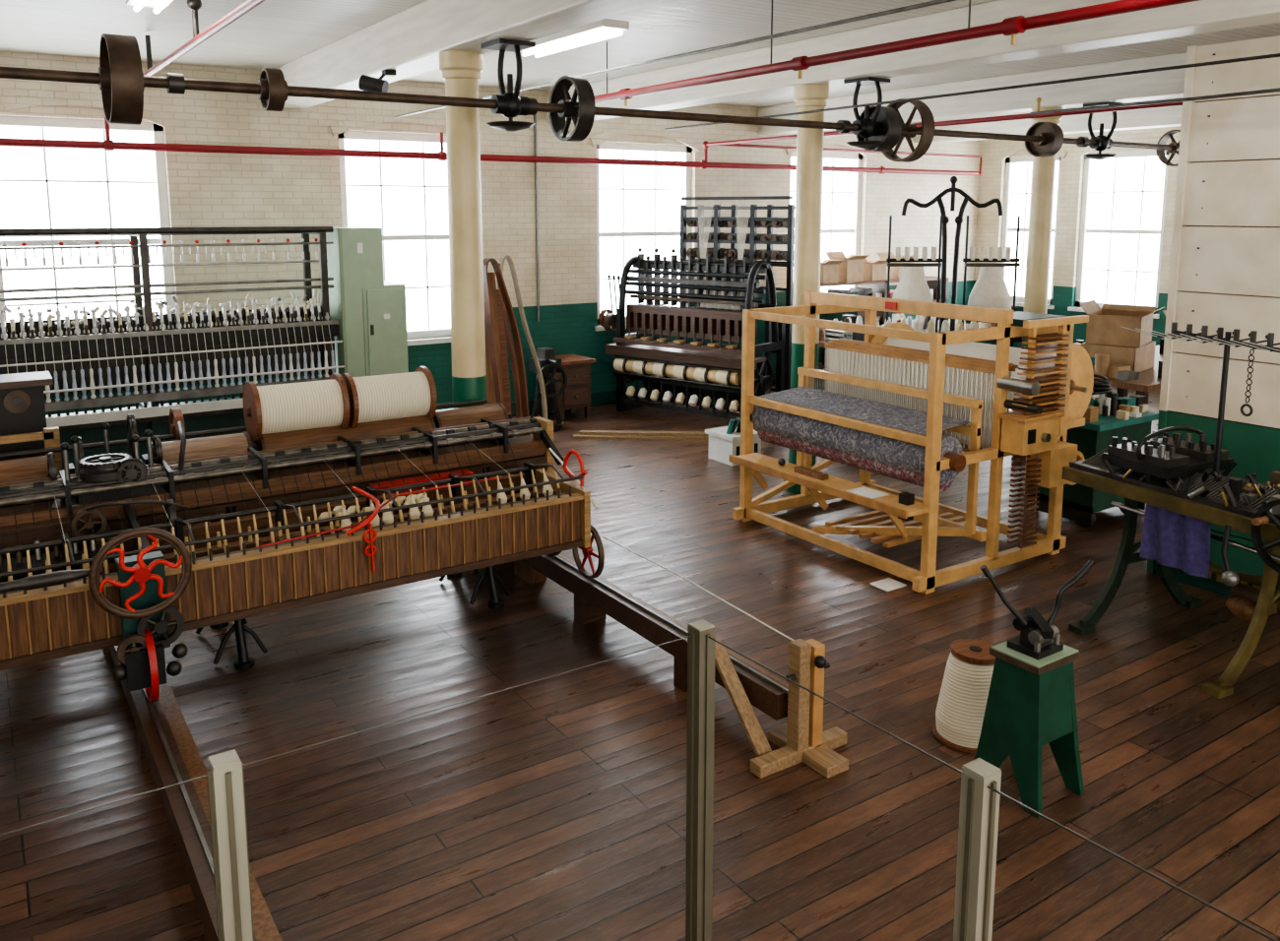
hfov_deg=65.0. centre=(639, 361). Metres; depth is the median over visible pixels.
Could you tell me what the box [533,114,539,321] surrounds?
conduit
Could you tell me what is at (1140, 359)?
cardboard box
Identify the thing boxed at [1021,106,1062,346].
column
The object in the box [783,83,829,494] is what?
column
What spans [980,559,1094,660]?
press
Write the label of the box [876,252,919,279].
cardboard box
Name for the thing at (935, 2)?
conduit
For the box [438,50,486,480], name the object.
column
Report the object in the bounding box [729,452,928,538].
shelf
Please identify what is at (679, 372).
frame
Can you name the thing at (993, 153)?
wall
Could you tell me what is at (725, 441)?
crate
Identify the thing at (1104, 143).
hanger
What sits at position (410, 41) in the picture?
ceiling beam
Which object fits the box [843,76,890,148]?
hanger
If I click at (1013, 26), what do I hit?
pipe
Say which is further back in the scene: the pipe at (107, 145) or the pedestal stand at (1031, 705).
the pipe at (107, 145)
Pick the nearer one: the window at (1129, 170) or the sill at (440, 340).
the sill at (440, 340)
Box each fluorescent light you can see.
[125,0,173,13]
[520,18,629,57]
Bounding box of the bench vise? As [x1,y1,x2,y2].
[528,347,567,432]
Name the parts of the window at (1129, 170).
sash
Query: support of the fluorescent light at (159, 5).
hanging from the ceiling
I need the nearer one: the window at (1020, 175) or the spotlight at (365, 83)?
the spotlight at (365, 83)
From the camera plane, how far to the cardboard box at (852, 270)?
14.96 m
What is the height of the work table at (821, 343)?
0.920 m
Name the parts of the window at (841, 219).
sash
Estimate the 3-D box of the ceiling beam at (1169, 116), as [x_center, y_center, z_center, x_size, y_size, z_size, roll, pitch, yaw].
[8.633,-2.877,10.524,0.340,0.380,14.400,-6,10,-33]
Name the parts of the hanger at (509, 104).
plate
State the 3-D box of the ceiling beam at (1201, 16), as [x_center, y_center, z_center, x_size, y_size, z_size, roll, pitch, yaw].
[2.974,-2.317,6.777,0.340,0.380,14.400,-6,10,-33]
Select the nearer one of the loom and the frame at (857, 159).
the loom
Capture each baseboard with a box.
[511,372,819,416]
[1155,566,1278,597]
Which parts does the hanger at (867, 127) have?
plate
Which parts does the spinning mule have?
creel rod, frame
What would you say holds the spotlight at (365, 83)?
attached to the ceiling
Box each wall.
[0,51,981,415]
[973,126,1181,347]
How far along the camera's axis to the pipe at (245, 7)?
6.82 m
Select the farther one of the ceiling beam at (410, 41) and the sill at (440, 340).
the sill at (440, 340)
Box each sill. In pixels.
[407,336,450,345]
[594,322,626,330]
[1011,302,1054,309]
[1067,307,1159,319]
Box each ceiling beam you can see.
[275,0,665,109]
[546,0,1279,124]
[757,52,1186,134]
[915,97,1183,143]
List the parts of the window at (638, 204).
sash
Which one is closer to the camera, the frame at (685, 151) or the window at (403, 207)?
the window at (403, 207)
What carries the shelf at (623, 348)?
attached to the frame at (679, 372)
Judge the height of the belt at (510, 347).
2.248 m
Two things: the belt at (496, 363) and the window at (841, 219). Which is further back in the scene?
the window at (841, 219)
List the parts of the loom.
lag chain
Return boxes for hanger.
[480,38,535,131]
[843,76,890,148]
[1083,101,1119,160]
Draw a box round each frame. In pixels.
[0,115,175,321]
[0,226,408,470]
[338,130,450,339]
[596,141,691,325]
[598,195,795,419]
[789,151,862,289]
[1000,154,1061,305]
[1075,149,1169,314]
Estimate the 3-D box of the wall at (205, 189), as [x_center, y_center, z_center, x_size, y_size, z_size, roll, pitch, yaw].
[-2.802,-1.221,11.956,20.700,4.080,0.330,-6,10,-33]
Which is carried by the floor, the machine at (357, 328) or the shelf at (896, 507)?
the machine at (357, 328)
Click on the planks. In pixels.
(584, 434)
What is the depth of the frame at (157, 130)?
10.28 m
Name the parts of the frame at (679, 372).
jacquard frame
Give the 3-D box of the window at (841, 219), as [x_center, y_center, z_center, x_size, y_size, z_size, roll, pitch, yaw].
[2.800,-2.030,15.679,1.540,2.360,0.095,-6,10,-33]
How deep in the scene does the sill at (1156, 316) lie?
15.96 m
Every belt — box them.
[482,257,530,478]
[496,255,547,437]
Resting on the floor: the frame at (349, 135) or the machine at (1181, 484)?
the machine at (1181, 484)
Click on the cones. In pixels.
(924, 320)
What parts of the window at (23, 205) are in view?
sash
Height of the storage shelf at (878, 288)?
1.550 m
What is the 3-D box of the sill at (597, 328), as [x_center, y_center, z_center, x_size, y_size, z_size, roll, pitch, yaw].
[0.084,-0.508,13.883,1.680,0.060,0.150,-6,10,-33]
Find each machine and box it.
[852,176,1022,348]
[1061,321,1279,699]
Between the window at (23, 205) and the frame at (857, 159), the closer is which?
the window at (23, 205)
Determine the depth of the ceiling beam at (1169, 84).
10.81 m
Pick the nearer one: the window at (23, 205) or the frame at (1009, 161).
the window at (23, 205)
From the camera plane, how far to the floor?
4.82 m
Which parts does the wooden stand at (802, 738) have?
post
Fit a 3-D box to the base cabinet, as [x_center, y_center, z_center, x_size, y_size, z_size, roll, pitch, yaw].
[-0.946,0.333,12.793,0.550,0.760,0.600,-6,10,-33]
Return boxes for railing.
[0,619,1278,940]
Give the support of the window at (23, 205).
in the wall at (205, 189)
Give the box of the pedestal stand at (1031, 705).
[974,640,1084,819]
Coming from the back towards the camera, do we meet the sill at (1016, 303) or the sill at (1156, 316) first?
the sill at (1016, 303)
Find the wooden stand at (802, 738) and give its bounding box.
[714,639,848,778]
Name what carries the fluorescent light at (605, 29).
hanging from the ceiling
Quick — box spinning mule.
[0,366,788,940]
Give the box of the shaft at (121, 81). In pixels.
[0,33,1180,166]
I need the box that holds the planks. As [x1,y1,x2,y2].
[573,430,708,440]
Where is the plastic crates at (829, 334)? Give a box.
[824,325,880,389]
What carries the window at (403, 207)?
in the wall at (205, 189)
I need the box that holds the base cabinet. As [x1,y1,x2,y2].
[540,353,596,421]
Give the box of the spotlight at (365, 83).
[358,68,396,92]
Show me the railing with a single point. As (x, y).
(980, 794)
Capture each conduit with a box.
[393,0,957,118]
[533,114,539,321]
[664,53,1279,129]
[1029,87,1279,114]
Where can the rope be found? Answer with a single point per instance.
(603, 537)
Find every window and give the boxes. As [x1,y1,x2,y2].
[0,126,164,321]
[344,139,450,330]
[599,149,681,316]
[789,157,853,292]
[1008,160,1059,298]
[1085,156,1165,306]
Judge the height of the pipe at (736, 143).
0.465 m
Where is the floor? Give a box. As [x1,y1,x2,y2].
[0,379,1279,940]
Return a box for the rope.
[602,536,794,640]
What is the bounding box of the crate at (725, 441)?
[704,417,761,465]
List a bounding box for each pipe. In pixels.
[0,117,982,176]
[144,0,265,76]
[594,0,1199,106]
[702,97,1183,175]
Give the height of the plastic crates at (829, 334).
1.190 m
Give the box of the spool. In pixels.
[932,639,995,754]
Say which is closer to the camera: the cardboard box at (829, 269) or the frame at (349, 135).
the frame at (349, 135)
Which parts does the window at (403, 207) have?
sash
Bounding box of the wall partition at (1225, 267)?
[1146,35,1279,586]
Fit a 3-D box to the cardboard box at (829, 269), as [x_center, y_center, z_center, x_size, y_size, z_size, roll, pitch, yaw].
[2.735,-1.351,14.846,0.462,0.382,0.525,-7,11,-39]
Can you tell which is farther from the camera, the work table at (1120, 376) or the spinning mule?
the work table at (1120, 376)
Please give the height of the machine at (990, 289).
3.009 m
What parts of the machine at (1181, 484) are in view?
chain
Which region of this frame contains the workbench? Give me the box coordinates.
[1017,374,1158,526]
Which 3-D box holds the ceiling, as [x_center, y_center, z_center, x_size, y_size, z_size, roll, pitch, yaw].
[1.278,-2.387,5.619,20.700,0.100,14.400,-6,10,-33]
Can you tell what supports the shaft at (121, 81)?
hanging from the hanger at (867, 127)
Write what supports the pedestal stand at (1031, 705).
on the floor
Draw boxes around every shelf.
[605,337,766,370]
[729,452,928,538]
[792,276,949,370]
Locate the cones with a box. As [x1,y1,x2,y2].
[819,314,997,340]
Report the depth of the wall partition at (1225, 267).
6.70 m
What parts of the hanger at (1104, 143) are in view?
plate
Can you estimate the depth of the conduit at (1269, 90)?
6.75 m
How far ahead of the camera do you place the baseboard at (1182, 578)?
7.00 m
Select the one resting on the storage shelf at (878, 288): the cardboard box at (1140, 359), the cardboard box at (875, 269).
the cardboard box at (875, 269)
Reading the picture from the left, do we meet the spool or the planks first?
the planks
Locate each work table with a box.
[818,323,1010,347]
[1012,337,1164,457]
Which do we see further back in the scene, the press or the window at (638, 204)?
the window at (638, 204)
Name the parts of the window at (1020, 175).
sash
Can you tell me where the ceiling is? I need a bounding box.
[0,0,1279,107]
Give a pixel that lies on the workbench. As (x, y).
(1108, 416)
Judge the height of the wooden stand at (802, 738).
0.580 m
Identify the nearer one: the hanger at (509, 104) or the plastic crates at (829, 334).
the hanger at (509, 104)
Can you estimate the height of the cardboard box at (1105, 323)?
0.402 m
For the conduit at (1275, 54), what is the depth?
6.72 m
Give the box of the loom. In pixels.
[729,290,1093,594]
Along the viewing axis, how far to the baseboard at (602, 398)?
13.54 m
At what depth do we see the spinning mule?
5.55 m
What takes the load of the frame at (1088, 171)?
attached to the wall at (993, 153)
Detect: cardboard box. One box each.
[820,258,844,284]
[825,251,870,282]
[863,258,888,281]
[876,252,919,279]
[1079,299,1163,347]
[1081,341,1155,373]

